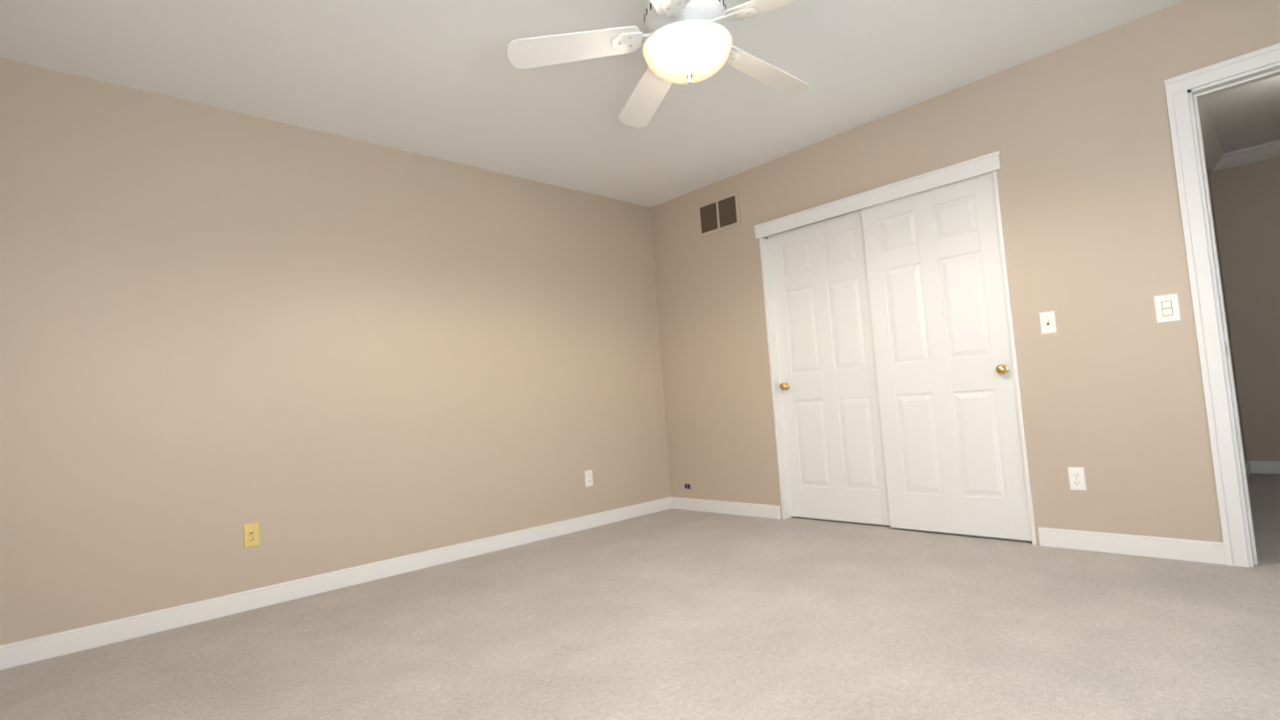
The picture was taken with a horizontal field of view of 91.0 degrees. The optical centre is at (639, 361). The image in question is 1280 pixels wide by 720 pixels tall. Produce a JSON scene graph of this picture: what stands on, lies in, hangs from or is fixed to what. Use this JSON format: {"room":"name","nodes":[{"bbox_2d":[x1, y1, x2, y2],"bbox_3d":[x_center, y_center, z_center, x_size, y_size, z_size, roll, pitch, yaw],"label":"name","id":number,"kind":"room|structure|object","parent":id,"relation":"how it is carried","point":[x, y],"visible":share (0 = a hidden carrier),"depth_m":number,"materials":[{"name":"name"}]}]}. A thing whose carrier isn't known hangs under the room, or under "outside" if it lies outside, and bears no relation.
{"room":"empty bedroom","nodes":[
{"label":"empty bedroom","id":0,"kind":"room"},
{"bbox_2d":[0,57,671,645],"bbox_3d":[-1.314,-0.033,3.869,4.240,2.500,0.120,0,-5,-44],"label":"wall","id":1,"kind":"structure","parent":0,"point":[311,353],"depth_m":3.25,"materials":[{"name":"beige paint"}]},
{"bbox_2d":[242,521,259,548],"bbox_3d":[-1.907,0.856,3.091,0.070,0.115,0.018,0,-5,-44],"label":"outlet plate","id":2,"kind":"object","parent":1,"relation":"attached to","point":[251,534],"visible":1,"depth_m":3.09,"materials":[{"name":"yellow metal"}]},
{"bbox_2d":[0,496,670,670],"bbox_3d":[-1.174,1.158,3.751,3.970,0.094,0.017,0,-5,-44],"label":"baseboard","id":3,"kind":"structure","parent":1,"relation":"attached to","point":[26,651],"depth_m":3.14,"materials":[{"name":"white wood"}]},
{"bbox_2d":[584,469,592,486],"bbox_3d":[-0.369,0.849,4.564,0.070,0.115,0.008,0,-5,-44],"label":"outlet","id":4,"kind":"object","parent":1,"relation":"attached to","point":[588,477],"visible":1,"depth_m":4.56,"materials":[{"name":"white plastic"}]},
{"bbox_2d":[0,0,1279,207],"bbox_3d":[1.270,-1.549,3.394,7.340,0.100,4.640,0,-5,-44],"label":"ceiling","id":5,"kind":"structure","parent":0,"point":[444,79],"depth_m":3.05,"materials":[{"name":"white paint"}]},
{"bbox_2d":[506,0,809,127],"bbox_3d":[0.207,-1.258,2.347,1.250,0.471,1.269,0,-5,-44],"label":"ceiling fan","id":6,"kind":"object","parent":5,"relation":"hanging from","point":[688,42],"visible":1,"depth_m":2.29,"materials":[{"name":"white wood"}]},
{"bbox_2d":[0,508,1279,719],"bbox_3d":[0.327,1.046,2.154,4.240,0.100,4.640,0,-5,-44],"label":"floor carpet","id":7,"kind":"object","parent":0,"point":[674,614],"visible":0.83,"depth_m":2.30,"materials":[{"name":"beige carpet"}]},
{"bbox_2d":[650,0,1279,545],"bbox_3d":[1.770,-0.263,3.618,0.120,2.500,4.520,0,-5,-44],"label":"wall","id":8,"kind":"structure","parent":0,"point":[1077,135],"depth_m":3.16,"materials":[{"name":"beige paint"}]},
{"bbox_2d":[684,482,691,488],"bbox_3d":[0.377,0.994,4.997,0.004,0.044,0.064,0,-5,-44],"label":"outlet box","id":9,"kind":"object","parent":8,"relation":"attached to","point":[687,486],"visible":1,"depth_m":5.00,"materials":[{"name":"black plastic"}]},
{"bbox_2d":[697,190,740,237],"bbox_3d":[0.591,-1.106,4.756,0.008,0.260,0.400,0,-5,-44],"label":"air vent","id":10,"kind":"object","parent":8,"relation":"in","point":[718,214],"visible":1,"depth_m":4.75,"materials":[{"name":"beige metal"}]},
{"bbox_2d":[670,496,781,519],"bbox_3d":[0.620,1.099,4.736,0.014,0.094,1.030,0,-5,-44],"label":"baseboard","id":11,"kind":"structure","parent":8,"relation":"attached to","point":[701,505],"depth_m":4.69,"materials":[{"name":"white wood"}]},
{"bbox_2d":[767,210,890,525],"bbox_3d":[1.237,0.057,4.168,0.094,1.985,0.766,0,-5,-44],"label":"closet door","id":12,"kind":"structure","parent":8,"relation":"in","point":[832,429],"depth_m":4.17,"materials":[{"name":"white wood"}]},
{"bbox_2d":[753,150,1037,545],"bbox_3d":[1.483,-0.011,3.901,0.146,2.075,1.600,0,-5,-44],"label":"trim","id":13,"kind":"structure","parent":8,"relation":"attached to","point":[972,168],"depth_m":3.89,"materials":[{"name":"white wood"}]},
{"bbox_2d":[860,171,1032,541],"bbox_3d":[1.711,-0.013,3.608,0.094,1.985,0.766,0,-5,-44],"label":"closet door","id":14,"kind":"structure","parent":8,"relation":"in","point":[953,454],"depth_m":3.59,"materials":[{"name":"white wood"}]},
{"bbox_2d":[1039,310,1056,335],"bbox_3d":[2.073,-0.196,3.199,0.020,0.115,0.070,0,-5,-44],"label":"light switch","id":15,"kind":"object","parent":8,"relation":"attached to","point":[1048,325],"visible":1,"depth_m":3.20,"materials":[{"name":"white plastic"}]},
{"bbox_2d":[1067,466,1086,490],"bbox_3d":[2.165,0.583,3.116,0.008,0.115,0.070,0,-5,-44],"label":"outlet","id":16,"kind":"object","parent":8,"relation":"attached to","point":[1077,478],"visible":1,"depth_m":3.11,"materials":[{"name":"white plastic"}]},
{"bbox_2d":[1038,527,1226,565],"bbox_3d":[2.295,0.867,2.977,0.014,0.094,0.710,0,-5,-44],"label":"baseboard","id":17,"kind":"structure","parent":8,"relation":"attached to","point":[1119,543],"depth_m":2.94,"materials":[{"name":"white wood"}]},
{"bbox_2d":[1153,292,1181,323],"bbox_3d":[2.401,-0.241,2.863,0.009,0.128,0.088,0,-5,-44],"label":"rocker light switch","id":18,"kind":"object","parent":8,"relation":"attached to","point":[1167,307],"visible":1,"depth_m":2.86,"materials":[{"name":"white plastic"}]},
{"bbox_2d":[1163,42,1279,567],"bbox_3d":[2.859,-0.245,2.475,0.164,2.165,1.010,0,-5,-44],"label":"door frame","id":19,"kind":"structure","parent":8,"relation":"attached to","point":[1185,92],"depth_m":2.75,"materials":[{"name":"white wood"}]},
{"bbox_2d":[1206,168,1250,464],"bbox_3d":[3.587,-0.360,4.044,3.100,2.500,0.120,0,-5,-44],"label":"wall","id":20,"kind":"structure","parent":0,"point":[1211,175],"depth_m":4.95,"materials":[{"name":"beige paint"}]},
{"bbox_2d":[1197,98,1226,172],"bbox_3d":[3.537,-1.565,4.002,2.980,0.100,0.100,0,-5,-44],"label":"crown molding","id":21,"kind":"structure","parent":20,"relation":"attached to","point":[1217,158],"depth_m":4.56,"materials":[{"name":"white wood"}]},
{"bbox_2d":[1245,461,1253,480],"bbox_3d":[4.542,0.826,4.704,0.538,0.094,0.014,0,-5,-44],"label":"baseboard","id":22,"kind":"structure","parent":20,"relation":"attached to","point":[1249,464],"depth_m":4.81,"materials":[{"name":"white wood"}]},
{"bbox_2d":[1212,156,1279,461],"bbox_3d":[5.102,-0.428,4.614,0.120,2.500,1.110,0,-5,-44],"label":"wall","id":23,"kind":"structure","parent":0,"point":[1245,203],"depth_m":4.87,"materials":[{"name":"beige paint"}]},
{"bbox_2d":[1225,139,1279,168],"bbox_3d":[4.929,-1.620,4.628,0.100,0.100,0.900,0,-5,-44],"label":"crown molding","id":24,"kind":"structure","parent":23,"relation":"attached to","point":[1270,150],"depth_m":4.84,"materials":[{"name":"white wood"}]},
{"bbox_2d":[1253,461,1279,473],"bbox_3d":[5.117,0.773,4.506,0.017,0.094,1.100,0,-5,-44],"label":"baseboard","id":25,"kind":"structure","parent":23,"relation":"attached to","point":[1264,467],"depth_m":4.82,"materials":[{"name":"white wood"}]},
{"bbox_2d":[1247,472,1279,563],"bbox_3d":[4.106,0.874,3.508,3.100,0.100,1.370,0,-5,-44],"label":"floor","id":26,"kind":"structure","parent":0,"point":[1264,492],"depth_m":3.58,"materials":[{"name":"grey carpet"}]}
]}

